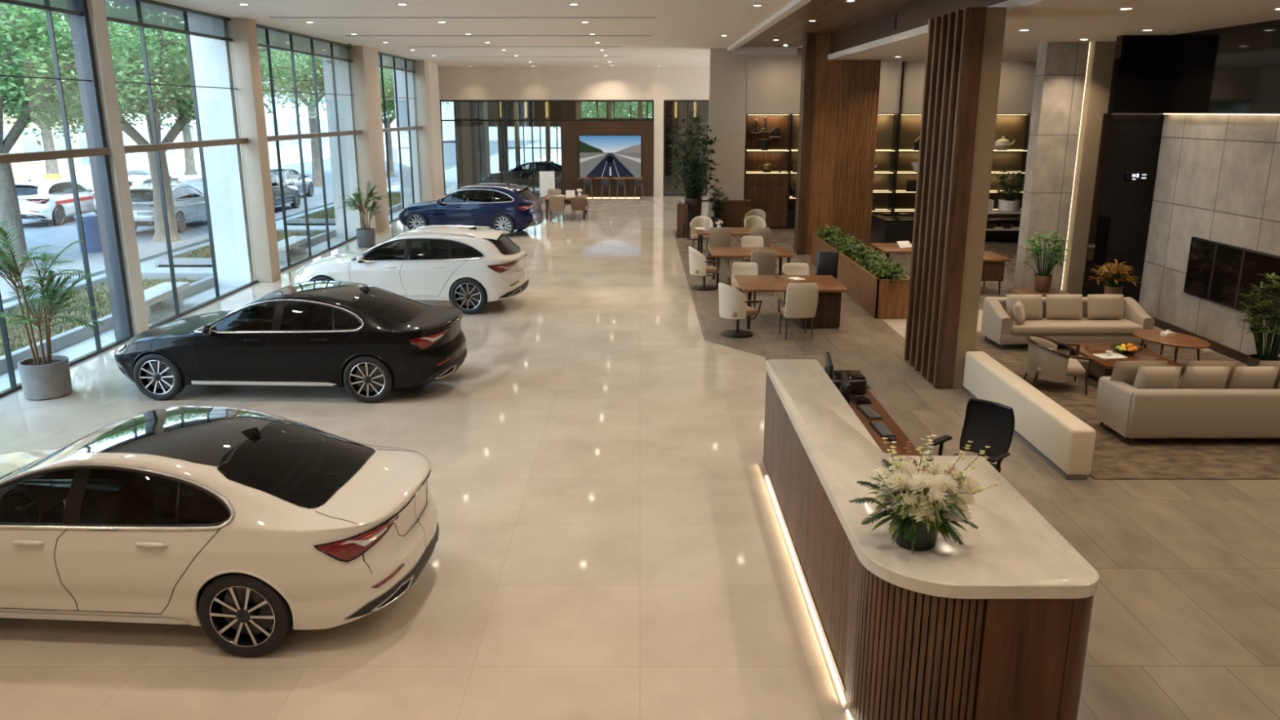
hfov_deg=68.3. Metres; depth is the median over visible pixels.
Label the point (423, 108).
column
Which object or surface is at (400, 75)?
column
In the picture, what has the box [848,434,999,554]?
flower arrangement
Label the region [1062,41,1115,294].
column
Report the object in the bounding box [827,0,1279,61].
ceiling
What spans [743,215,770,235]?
armchair
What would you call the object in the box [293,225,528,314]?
estate car
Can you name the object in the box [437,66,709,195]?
wall
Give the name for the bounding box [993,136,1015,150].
teapot
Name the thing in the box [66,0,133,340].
column
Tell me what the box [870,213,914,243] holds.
kitchen island
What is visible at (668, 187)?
floor
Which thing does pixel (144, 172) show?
sedan
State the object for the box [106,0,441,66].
wall
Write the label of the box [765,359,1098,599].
countertop
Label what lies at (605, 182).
bar stool
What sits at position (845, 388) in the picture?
monitor
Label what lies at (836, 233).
leafy plant
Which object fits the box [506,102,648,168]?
window
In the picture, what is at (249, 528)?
sedan
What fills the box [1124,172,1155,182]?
wall display
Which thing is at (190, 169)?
street tree
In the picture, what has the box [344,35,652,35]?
ceiling vent
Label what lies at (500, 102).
pendant lamp
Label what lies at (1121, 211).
wall
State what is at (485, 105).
pillar backroom
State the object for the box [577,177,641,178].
countertop
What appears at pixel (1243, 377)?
cushion
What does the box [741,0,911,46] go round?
ceiling
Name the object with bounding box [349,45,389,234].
column
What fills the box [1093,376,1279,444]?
sofa
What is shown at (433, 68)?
wall
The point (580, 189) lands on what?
flowers
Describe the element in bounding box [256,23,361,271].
window
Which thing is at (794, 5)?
trim
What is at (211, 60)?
column
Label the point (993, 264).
writing desk
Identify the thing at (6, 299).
kerb
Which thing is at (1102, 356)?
tray
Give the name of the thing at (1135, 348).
orange
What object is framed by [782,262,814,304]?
armchair
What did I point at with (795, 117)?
display cabinet
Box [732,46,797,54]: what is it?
trim
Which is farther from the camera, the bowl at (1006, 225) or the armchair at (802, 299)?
the bowl at (1006, 225)
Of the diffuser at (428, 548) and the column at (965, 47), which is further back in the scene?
the column at (965, 47)
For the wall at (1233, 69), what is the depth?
15.91 m
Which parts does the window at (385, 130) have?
rail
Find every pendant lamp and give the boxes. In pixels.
[499,102,502,117]
[524,102,527,117]
[545,102,548,117]
[674,102,677,117]
[693,102,696,117]
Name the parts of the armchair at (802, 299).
leg, armrest, leg, seat, backrest, leg, leg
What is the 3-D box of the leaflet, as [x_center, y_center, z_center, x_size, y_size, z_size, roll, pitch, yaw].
[6.224,-2.717,22.224,0.320,0.150,0.182,-5,15,-17]
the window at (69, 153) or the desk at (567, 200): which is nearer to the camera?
the window at (69, 153)
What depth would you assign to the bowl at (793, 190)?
31.68 m
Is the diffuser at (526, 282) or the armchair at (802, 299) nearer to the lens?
the armchair at (802, 299)
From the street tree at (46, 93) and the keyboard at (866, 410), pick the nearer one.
the keyboard at (866, 410)
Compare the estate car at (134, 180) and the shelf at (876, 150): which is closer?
the shelf at (876, 150)
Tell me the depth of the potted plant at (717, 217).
30.54 m
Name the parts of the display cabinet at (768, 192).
panel, cabinet door, drawer, panel, panel, cabinet door, drawer, panel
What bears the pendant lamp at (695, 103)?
hanging from the ceiling
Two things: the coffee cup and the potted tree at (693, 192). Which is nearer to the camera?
the coffee cup
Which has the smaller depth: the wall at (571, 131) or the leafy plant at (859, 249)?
the leafy plant at (859, 249)
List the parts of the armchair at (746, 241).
seat, backrest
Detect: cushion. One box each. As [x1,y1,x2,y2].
[1006,293,1042,319]
[1011,317,1143,334]
[1013,301,1025,324]
[1036,357,1085,376]
[1046,293,1082,319]
[1087,293,1124,319]
[1110,360,1167,386]
[1133,366,1182,388]
[1178,360,1239,388]
[1181,366,1230,388]
[1229,366,1279,388]
[1257,360,1279,388]
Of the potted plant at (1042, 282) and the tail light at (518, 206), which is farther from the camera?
the tail light at (518, 206)
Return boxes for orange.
[1126,343,1133,348]
[1127,347,1133,353]
[1132,346,1137,351]
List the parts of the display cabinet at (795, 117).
panel, panel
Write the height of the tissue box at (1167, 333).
0.105 m
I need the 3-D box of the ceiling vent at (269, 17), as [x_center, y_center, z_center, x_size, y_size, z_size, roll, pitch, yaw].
[-3.825,-7.405,20.417,8.350,0.006,0.100,0,15,0]
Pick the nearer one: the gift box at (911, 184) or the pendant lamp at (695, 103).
the gift box at (911, 184)
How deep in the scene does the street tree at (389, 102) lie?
56.87 m
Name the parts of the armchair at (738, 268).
armrest, seat, backrest, leg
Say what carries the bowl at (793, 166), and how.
on the display cabinet at (795, 117)
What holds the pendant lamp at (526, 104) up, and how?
hanging from the ceiling
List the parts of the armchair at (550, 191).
backrest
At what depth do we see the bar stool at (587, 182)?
42.37 m
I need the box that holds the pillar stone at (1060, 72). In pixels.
[1013,41,1089,293]
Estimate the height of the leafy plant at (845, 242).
0.392 m
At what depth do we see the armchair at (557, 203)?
33.90 m
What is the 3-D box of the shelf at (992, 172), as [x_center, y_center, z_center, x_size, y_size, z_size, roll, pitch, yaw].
[11.725,-6.280,31.665,2.290,0.035,0.440,0,15,0]
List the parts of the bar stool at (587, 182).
backrest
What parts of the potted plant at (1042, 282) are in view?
pot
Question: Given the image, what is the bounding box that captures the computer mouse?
[887,436,897,440]
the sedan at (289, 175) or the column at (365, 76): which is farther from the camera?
the sedan at (289, 175)
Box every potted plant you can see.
[706,187,731,227]
[993,169,1024,211]
[1019,230,1075,292]
[1088,258,1139,293]
[1235,272,1279,366]
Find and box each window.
[0,0,128,397]
[106,0,257,328]
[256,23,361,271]
[377,51,422,223]
[439,99,653,195]
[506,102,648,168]
[662,99,709,195]
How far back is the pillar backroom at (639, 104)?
48.83 m
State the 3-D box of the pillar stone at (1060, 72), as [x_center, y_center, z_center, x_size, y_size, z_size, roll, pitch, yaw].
[8.390,-3.781,19.350,0.820,5.170,0.450,0,15,0]
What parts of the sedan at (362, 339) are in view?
door handle, sill trim, window trim, door handle, exhaust trim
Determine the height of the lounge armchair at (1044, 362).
0.716 m
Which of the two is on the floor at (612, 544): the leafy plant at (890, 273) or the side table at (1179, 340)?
the side table at (1179, 340)
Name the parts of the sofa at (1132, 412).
arm, leg, backrest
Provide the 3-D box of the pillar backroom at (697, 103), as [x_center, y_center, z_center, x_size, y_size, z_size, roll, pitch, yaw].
[2.900,-11.522,49.250,0.240,4.900,0.120,0,15,0]
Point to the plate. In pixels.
(903, 214)
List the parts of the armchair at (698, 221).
armrest, seat, backrest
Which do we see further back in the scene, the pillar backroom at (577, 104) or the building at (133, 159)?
the building at (133, 159)
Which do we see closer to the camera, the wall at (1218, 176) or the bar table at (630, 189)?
the wall at (1218, 176)
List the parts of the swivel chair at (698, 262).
backrest, seat, armrest, armrest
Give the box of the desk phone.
[849,394,871,404]
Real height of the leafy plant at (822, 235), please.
0.376 m
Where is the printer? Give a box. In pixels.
[832,370,871,394]
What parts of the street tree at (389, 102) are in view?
crown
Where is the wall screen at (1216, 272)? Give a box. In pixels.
[1183,236,1279,323]
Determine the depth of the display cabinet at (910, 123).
31.76 m
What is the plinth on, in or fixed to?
on the floor at (612, 544)
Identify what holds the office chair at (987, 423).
on the floor at (612, 544)
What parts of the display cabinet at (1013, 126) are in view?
panel, panel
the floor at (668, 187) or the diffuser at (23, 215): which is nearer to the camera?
the diffuser at (23, 215)
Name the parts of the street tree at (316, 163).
crown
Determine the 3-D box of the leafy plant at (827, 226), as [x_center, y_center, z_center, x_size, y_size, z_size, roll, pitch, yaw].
[4.898,-3.331,24.604,0.853,0.354,0.728,14,20,43]
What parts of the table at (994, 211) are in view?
shelf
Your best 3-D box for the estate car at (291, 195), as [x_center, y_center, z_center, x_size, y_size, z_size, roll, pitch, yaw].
[-15.300,-6.794,38.088,2.290,1.616,4.737,0,15,0]
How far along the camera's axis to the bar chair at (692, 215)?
29.33 m
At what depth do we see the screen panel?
29.69 m
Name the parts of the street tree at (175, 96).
crown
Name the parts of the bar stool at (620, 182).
backrest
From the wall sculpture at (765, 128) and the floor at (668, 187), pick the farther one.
the floor at (668, 187)
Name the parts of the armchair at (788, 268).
backrest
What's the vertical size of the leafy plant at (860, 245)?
0.371 m
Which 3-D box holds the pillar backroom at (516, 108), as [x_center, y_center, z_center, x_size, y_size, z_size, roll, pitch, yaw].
[-6.400,-11.522,49.250,0.240,4.900,0.120,0,15,0]
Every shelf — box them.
[746,150,789,151]
[746,172,788,173]
[874,172,893,173]
[875,150,895,151]
[897,172,917,173]
[898,150,919,151]
[991,172,1025,173]
[993,150,1027,151]
[1080,362,1113,378]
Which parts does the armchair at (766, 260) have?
backrest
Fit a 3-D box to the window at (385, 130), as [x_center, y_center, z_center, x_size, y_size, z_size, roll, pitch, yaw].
[-8.895,-8.218,34.908,0.190,5.820,6.900,0,15,0]
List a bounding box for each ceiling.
[131,0,792,66]
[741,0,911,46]
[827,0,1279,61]
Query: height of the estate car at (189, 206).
1.616 m
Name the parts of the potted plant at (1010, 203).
pot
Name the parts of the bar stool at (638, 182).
backrest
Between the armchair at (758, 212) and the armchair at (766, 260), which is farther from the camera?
the armchair at (758, 212)
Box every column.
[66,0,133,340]
[86,0,149,336]
[187,17,253,287]
[226,17,280,282]
[321,44,362,237]
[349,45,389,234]
[391,59,422,210]
[413,60,435,201]
[793,33,881,254]
[903,7,1006,388]
[1062,41,1115,294]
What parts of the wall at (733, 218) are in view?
rail, panel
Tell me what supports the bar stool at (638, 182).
on the floor at (612, 544)
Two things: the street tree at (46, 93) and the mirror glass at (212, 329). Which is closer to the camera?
the mirror glass at (212, 329)
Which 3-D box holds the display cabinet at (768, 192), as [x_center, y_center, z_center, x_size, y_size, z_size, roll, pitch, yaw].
[4.240,-6.313,31.681,1.480,3.780,0.512,0,15,0]
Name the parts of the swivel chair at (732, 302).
backrest, seat, armrest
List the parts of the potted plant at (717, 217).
pot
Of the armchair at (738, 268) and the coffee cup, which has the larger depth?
the armchair at (738, 268)
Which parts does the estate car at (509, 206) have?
window trim, roof rail, roof rail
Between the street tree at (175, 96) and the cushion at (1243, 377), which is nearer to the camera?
the cushion at (1243, 377)
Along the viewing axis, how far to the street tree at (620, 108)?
55.89 m
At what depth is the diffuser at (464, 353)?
13.72 m
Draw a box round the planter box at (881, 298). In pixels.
[810,232,909,318]
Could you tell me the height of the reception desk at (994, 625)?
1.220 m
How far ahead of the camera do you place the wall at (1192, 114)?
17.37 m
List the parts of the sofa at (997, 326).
arm, backrest, arm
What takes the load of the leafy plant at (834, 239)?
on the planter box at (881, 298)
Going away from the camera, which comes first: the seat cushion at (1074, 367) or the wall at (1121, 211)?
the seat cushion at (1074, 367)
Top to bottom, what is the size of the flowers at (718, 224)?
0.263 m
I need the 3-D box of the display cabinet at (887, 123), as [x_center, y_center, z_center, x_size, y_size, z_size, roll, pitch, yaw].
[7.590,-6.314,31.685,1.780,3.780,0.504,0,15,0]
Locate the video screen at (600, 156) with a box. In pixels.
[578,135,641,177]
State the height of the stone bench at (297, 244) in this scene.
0.480 m
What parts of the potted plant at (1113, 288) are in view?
pot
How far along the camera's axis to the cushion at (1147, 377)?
11.23 m
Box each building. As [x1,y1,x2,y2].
[3,32,82,182]
[75,53,199,173]
[151,31,329,153]
[378,57,587,140]
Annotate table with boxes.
[577,177,641,197]
[986,209,1021,231]
[1012,288,1069,297]
[1064,342,1183,378]
[1132,329,1210,362]
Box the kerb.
[1,139,542,303]
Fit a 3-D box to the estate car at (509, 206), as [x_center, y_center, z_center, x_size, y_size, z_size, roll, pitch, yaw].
[-5.562,-4.986,30.893,4.738,1.616,2.290,3,15,10]
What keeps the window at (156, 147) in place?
in the wall at (131, 2)
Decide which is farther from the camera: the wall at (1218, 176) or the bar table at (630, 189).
the bar table at (630, 189)
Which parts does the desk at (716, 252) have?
leg, leg, leg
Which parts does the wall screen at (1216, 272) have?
screen panel, screen panel, screen panel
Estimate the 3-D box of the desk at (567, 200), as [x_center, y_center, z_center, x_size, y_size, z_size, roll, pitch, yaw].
[-2.750,-5.779,35.603,1.500,0.750,1.800,0,15,0]
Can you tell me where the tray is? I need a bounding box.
[1093,352,1127,359]
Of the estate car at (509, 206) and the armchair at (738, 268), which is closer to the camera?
the armchair at (738, 268)
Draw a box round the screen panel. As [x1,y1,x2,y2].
[675,200,688,237]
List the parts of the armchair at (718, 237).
backrest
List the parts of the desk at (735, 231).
leg, leg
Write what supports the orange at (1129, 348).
in the fruit bowl at (1126, 352)
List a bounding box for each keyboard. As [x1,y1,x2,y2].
[856,404,882,419]
[869,421,895,437]
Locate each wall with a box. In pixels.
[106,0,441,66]
[427,62,444,199]
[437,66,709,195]
[455,102,709,183]
[560,120,653,195]
[684,200,750,227]
[706,48,1036,218]
[1081,113,1164,302]
[1107,19,1279,114]
[1138,114,1279,356]
[1191,114,1223,115]
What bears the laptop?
on the desk at (567, 200)
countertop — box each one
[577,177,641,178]
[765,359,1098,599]
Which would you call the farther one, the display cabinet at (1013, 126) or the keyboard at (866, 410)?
the display cabinet at (1013, 126)
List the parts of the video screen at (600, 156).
guard rail, guard rail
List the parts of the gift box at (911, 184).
lid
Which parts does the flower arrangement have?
spray stem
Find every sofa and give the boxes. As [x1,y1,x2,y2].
[981,297,1155,350]
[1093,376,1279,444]
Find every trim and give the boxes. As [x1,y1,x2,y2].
[727,0,811,51]
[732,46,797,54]
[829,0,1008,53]
[1061,42,1090,289]
[1163,113,1279,115]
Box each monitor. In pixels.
[823,351,833,381]
[839,369,850,404]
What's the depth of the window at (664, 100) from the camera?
43.71 m
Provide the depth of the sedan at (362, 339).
12.83 m
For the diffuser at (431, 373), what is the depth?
13.00 m
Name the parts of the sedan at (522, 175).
window trim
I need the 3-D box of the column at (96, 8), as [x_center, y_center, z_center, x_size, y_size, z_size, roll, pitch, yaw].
[-8.925,-3.238,16.014,0.250,5.820,0.380,0,15,0]
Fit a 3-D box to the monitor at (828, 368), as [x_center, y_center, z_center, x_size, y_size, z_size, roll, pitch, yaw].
[2.055,0.222,10.381,0.230,0.500,0.580,2,15,7]
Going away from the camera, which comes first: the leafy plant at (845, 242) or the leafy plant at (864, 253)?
the leafy plant at (864, 253)
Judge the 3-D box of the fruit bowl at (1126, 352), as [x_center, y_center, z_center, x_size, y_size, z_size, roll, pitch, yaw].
[7.140,-0.141,13.872,0.420,0.085,0.420,0,15,0]
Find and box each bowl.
[757,138,772,150]
[789,186,796,197]
[791,164,797,172]
[911,161,918,172]
[986,222,996,228]
[1000,222,1013,228]
[1111,346,1142,354]
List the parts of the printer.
lid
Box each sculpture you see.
[751,119,760,133]
[759,116,769,131]
[769,127,780,137]
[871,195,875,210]
[913,128,920,150]
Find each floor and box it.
[0,195,1279,719]
[445,183,707,195]
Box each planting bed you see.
[0,272,214,373]
[154,229,337,266]
[286,191,401,225]
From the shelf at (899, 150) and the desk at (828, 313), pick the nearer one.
the desk at (828, 313)
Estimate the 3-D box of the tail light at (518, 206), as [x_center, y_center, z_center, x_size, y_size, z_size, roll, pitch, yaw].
[-3.641,-4.837,29.895,0.578,0.190,0.452,0,15,0]
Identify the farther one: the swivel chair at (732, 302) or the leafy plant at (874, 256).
the leafy plant at (874, 256)
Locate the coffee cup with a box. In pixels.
[1106,350,1113,356]
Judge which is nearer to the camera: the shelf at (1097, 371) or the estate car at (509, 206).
the shelf at (1097, 371)
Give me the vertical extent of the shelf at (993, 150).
0.035 m
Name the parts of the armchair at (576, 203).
backrest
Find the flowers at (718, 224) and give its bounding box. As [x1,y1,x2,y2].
[715,219,723,227]
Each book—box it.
[987,199,991,211]
[990,200,994,211]
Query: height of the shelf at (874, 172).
0.035 m
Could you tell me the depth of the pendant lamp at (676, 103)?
45.97 m
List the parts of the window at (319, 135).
rail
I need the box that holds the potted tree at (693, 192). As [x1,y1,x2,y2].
[667,111,720,234]
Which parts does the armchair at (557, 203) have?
backrest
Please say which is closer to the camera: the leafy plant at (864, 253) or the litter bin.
the leafy plant at (864, 253)
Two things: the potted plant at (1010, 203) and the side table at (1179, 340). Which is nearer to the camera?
the side table at (1179, 340)
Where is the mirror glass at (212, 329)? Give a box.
[208,325,216,333]
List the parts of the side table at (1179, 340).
leg, leg, leg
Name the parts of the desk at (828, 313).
leg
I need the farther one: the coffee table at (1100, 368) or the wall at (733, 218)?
the wall at (733, 218)
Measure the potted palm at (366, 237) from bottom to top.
1.930 m
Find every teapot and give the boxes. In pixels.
[759,160,776,172]
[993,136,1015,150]
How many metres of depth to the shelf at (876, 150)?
31.27 m
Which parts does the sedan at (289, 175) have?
window trim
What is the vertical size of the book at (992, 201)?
0.320 m
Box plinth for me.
[985,215,1020,241]
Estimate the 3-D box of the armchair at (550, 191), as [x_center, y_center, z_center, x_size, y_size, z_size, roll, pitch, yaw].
[-3.395,-6.224,36.997,0.620,0.901,0.688,1,15,5]
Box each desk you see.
[544,194,587,219]
[693,227,751,253]
[708,247,793,287]
[734,275,848,328]
[762,359,1098,719]
[869,243,911,263]
[981,251,1011,294]
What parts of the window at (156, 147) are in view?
rail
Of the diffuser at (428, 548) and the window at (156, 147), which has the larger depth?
the window at (156, 147)
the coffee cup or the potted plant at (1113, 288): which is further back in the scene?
the potted plant at (1113, 288)
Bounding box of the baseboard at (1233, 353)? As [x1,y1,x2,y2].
[1149,315,1248,364]
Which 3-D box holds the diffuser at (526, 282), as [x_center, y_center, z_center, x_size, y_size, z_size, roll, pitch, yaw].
[-2.406,-1.608,19.641,0.202,0.182,0.967,-4,15,-16]
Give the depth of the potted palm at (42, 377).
12.96 m
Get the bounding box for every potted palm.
[0,218,103,399]
[336,181,386,248]
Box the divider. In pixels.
[962,351,1095,479]
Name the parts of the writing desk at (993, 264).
leg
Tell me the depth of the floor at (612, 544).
9.00 m
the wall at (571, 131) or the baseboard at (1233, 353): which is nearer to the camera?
the baseboard at (1233, 353)
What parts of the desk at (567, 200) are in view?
leg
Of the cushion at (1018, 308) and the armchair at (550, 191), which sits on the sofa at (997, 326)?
the cushion at (1018, 308)
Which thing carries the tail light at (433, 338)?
attached to the sedan at (362, 339)
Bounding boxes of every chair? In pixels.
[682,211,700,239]
[688,246,720,290]
[718,282,762,337]
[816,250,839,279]
[928,397,1014,472]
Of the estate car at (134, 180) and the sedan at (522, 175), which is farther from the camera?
the sedan at (522, 175)
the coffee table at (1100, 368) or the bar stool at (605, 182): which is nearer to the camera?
the coffee table at (1100, 368)
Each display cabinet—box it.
[743,113,791,229]
[786,113,799,229]
[871,113,898,213]
[892,113,921,213]
[987,113,1031,215]
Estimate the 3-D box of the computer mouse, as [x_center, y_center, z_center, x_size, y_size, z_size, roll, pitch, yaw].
[2.460,0.769,9.221,0.100,0.036,0.060,0,15,0]
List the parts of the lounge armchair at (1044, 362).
leg, backrest, rail, leg, leg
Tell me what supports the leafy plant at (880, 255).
on the planter box at (881, 298)
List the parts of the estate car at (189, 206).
window trim, sill trim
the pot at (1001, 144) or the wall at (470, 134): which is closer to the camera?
the pot at (1001, 144)
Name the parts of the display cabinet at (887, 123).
panel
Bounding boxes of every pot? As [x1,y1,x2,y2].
[17,355,72,399]
[355,227,375,248]
[760,163,773,172]
[994,138,1010,150]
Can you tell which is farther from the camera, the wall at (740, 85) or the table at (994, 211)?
the wall at (740, 85)
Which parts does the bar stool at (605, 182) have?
backrest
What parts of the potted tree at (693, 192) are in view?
pot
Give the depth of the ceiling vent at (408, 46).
29.68 m
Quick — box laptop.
[565,190,575,197]
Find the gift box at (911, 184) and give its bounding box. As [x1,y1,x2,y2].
[906,178,916,191]
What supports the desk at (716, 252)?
on the floor at (612, 544)
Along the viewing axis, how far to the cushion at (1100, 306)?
15.94 m
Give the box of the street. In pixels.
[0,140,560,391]
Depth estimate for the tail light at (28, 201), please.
32.76 m
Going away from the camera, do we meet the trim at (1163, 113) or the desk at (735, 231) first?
the trim at (1163, 113)
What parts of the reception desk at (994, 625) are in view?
rail, fluted panel, panel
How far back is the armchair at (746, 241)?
23.07 m
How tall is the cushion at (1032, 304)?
0.409 m
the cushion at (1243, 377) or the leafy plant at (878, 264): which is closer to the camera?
the cushion at (1243, 377)
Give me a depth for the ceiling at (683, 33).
22.60 m
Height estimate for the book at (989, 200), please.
0.340 m
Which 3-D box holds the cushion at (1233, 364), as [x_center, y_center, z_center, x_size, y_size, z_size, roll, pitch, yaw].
[6.980,0.213,11.597,0.634,0.459,0.234,0,15,0]
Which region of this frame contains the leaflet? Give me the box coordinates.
[896,240,911,248]
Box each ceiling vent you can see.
[269,17,656,17]
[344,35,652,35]
[408,46,621,47]
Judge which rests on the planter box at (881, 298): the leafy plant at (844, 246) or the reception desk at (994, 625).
the leafy plant at (844, 246)
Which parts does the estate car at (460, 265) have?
window trim, sill trim, roof rail, roof rail, exhaust trim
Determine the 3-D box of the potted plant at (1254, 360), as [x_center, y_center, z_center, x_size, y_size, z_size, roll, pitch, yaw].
[8.947,-0.377,13.351,1.058,1.636,0.888,5,16,19]
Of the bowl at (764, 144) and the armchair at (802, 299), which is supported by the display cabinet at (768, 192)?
the bowl at (764, 144)
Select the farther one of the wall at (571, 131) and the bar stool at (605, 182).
the wall at (571, 131)
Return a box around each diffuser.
[21,213,46,218]
[136,221,154,226]
[345,547,429,619]
[422,355,462,382]
[423,522,438,566]
[460,347,466,365]
[498,283,525,297]
[522,218,540,226]
[524,280,528,288]
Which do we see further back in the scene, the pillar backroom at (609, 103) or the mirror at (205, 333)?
the pillar backroom at (609, 103)
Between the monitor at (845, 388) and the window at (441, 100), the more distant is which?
the window at (441, 100)
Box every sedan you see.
[0,404,439,657]
[114,280,467,403]
[127,168,180,183]
[270,167,314,196]
[481,160,561,189]
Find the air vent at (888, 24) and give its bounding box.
[876,13,897,35]
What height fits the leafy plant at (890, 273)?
0.354 m
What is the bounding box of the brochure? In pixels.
[787,276,805,280]
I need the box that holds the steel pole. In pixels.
[892,61,904,213]
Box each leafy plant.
[813,225,842,235]
[814,226,844,240]
[817,227,846,243]
[821,229,852,241]
[823,232,850,245]
[826,235,856,248]
[829,236,859,252]
[835,238,863,254]
[837,241,874,257]
[844,244,875,260]
[845,245,876,261]
[846,247,885,265]
[857,253,888,270]
[859,254,891,271]
[866,256,897,275]
[868,261,906,279]
[873,263,908,283]
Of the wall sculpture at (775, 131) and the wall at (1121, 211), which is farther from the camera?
the wall sculpture at (775, 131)
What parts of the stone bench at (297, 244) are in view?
seat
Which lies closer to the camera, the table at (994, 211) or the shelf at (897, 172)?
the table at (994, 211)
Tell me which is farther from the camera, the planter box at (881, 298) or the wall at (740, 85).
the wall at (740, 85)
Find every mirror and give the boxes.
[201,324,212,333]
[202,331,216,336]
[356,255,363,261]
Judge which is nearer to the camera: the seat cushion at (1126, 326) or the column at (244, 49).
the seat cushion at (1126, 326)
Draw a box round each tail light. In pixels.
[26,199,49,204]
[312,512,399,562]
[406,328,448,349]
[487,260,517,272]
[515,204,534,210]
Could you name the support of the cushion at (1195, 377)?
on the sofa at (1132, 412)
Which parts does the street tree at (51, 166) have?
crown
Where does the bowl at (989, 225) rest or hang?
on the table at (994, 211)
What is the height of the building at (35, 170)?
9.350 m
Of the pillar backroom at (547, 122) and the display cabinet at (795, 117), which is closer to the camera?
the display cabinet at (795, 117)
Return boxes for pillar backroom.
[482,102,490,175]
[513,102,520,166]
[544,102,551,161]
[575,102,580,119]
[608,102,611,119]
[637,102,642,119]
[671,102,676,186]
[693,102,698,179]
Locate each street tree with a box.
[0,0,186,268]
[0,3,353,242]
[3,44,126,179]
[53,0,324,116]
[124,22,266,174]
[261,35,393,186]
[318,57,448,177]
[551,102,652,133]
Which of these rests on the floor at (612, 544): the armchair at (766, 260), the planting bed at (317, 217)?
the armchair at (766, 260)
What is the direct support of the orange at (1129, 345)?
in the fruit bowl at (1126, 352)
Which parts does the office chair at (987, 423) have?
armrest, seat, backrest, frame, armrest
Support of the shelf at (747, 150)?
attached to the display cabinet at (768, 192)
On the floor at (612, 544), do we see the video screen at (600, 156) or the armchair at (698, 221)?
the armchair at (698, 221)
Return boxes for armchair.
[544,188,561,213]
[547,195,564,221]
[570,196,588,220]
[688,215,713,252]
[706,227,732,266]
[728,262,759,308]
[740,235,765,262]
[741,208,765,227]
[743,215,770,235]
[748,227,772,262]
[751,248,777,295]
[777,282,818,339]
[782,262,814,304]
[1022,333,1093,395]
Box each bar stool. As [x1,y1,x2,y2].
[583,178,592,199]
[600,178,610,199]
[616,178,626,199]
[634,178,643,199]
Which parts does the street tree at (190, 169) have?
crown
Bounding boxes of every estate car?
[92,174,151,213]
[129,182,206,232]
[271,173,300,210]
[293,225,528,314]
[398,182,543,235]
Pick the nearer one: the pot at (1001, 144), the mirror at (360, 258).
the mirror at (360, 258)
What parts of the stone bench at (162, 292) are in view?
seat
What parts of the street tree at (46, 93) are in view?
crown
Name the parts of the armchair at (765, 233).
backrest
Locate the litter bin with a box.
[74,213,102,253]
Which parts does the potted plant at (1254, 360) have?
pot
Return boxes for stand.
[539,171,555,210]
[702,218,710,231]
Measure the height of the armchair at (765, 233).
1.021 m
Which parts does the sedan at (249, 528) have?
door handle, sill trim, window trim, door handle, exhaust trim, exhaust trim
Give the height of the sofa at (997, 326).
0.741 m
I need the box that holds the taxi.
[14,173,97,225]
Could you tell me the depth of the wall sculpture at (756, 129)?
31.41 m
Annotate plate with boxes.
[898,213,910,215]
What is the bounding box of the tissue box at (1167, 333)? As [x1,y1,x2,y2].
[1160,329,1175,337]
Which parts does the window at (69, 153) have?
rail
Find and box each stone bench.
[143,281,190,323]
[277,235,311,262]
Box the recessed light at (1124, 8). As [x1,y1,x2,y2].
[1117,7,1133,9]
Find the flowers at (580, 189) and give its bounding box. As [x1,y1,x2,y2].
[577,188,582,195]
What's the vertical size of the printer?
0.190 m
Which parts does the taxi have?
roof rail, window trim, sill trim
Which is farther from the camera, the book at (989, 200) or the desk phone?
the book at (989, 200)
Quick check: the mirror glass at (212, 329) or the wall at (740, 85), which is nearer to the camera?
the mirror glass at (212, 329)
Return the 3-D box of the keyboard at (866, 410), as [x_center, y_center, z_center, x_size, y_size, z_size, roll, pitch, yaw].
[2.440,0.554,10.053,0.140,0.025,0.440,-1,15,-6]
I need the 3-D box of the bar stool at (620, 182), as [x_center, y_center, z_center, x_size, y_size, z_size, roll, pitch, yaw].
[-0.850,-7.721,42.638,0.408,0.921,0.416,0,15,0]
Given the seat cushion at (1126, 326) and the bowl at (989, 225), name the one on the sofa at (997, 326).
the seat cushion at (1126, 326)
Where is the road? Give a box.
[0,140,538,297]
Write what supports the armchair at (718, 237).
on the floor at (612, 544)
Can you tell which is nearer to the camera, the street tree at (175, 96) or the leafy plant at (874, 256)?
the leafy plant at (874, 256)
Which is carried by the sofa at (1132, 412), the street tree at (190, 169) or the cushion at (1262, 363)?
the cushion at (1262, 363)
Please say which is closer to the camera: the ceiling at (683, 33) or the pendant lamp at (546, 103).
the ceiling at (683, 33)
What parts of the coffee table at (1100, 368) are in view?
leg, leg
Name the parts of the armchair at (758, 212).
backrest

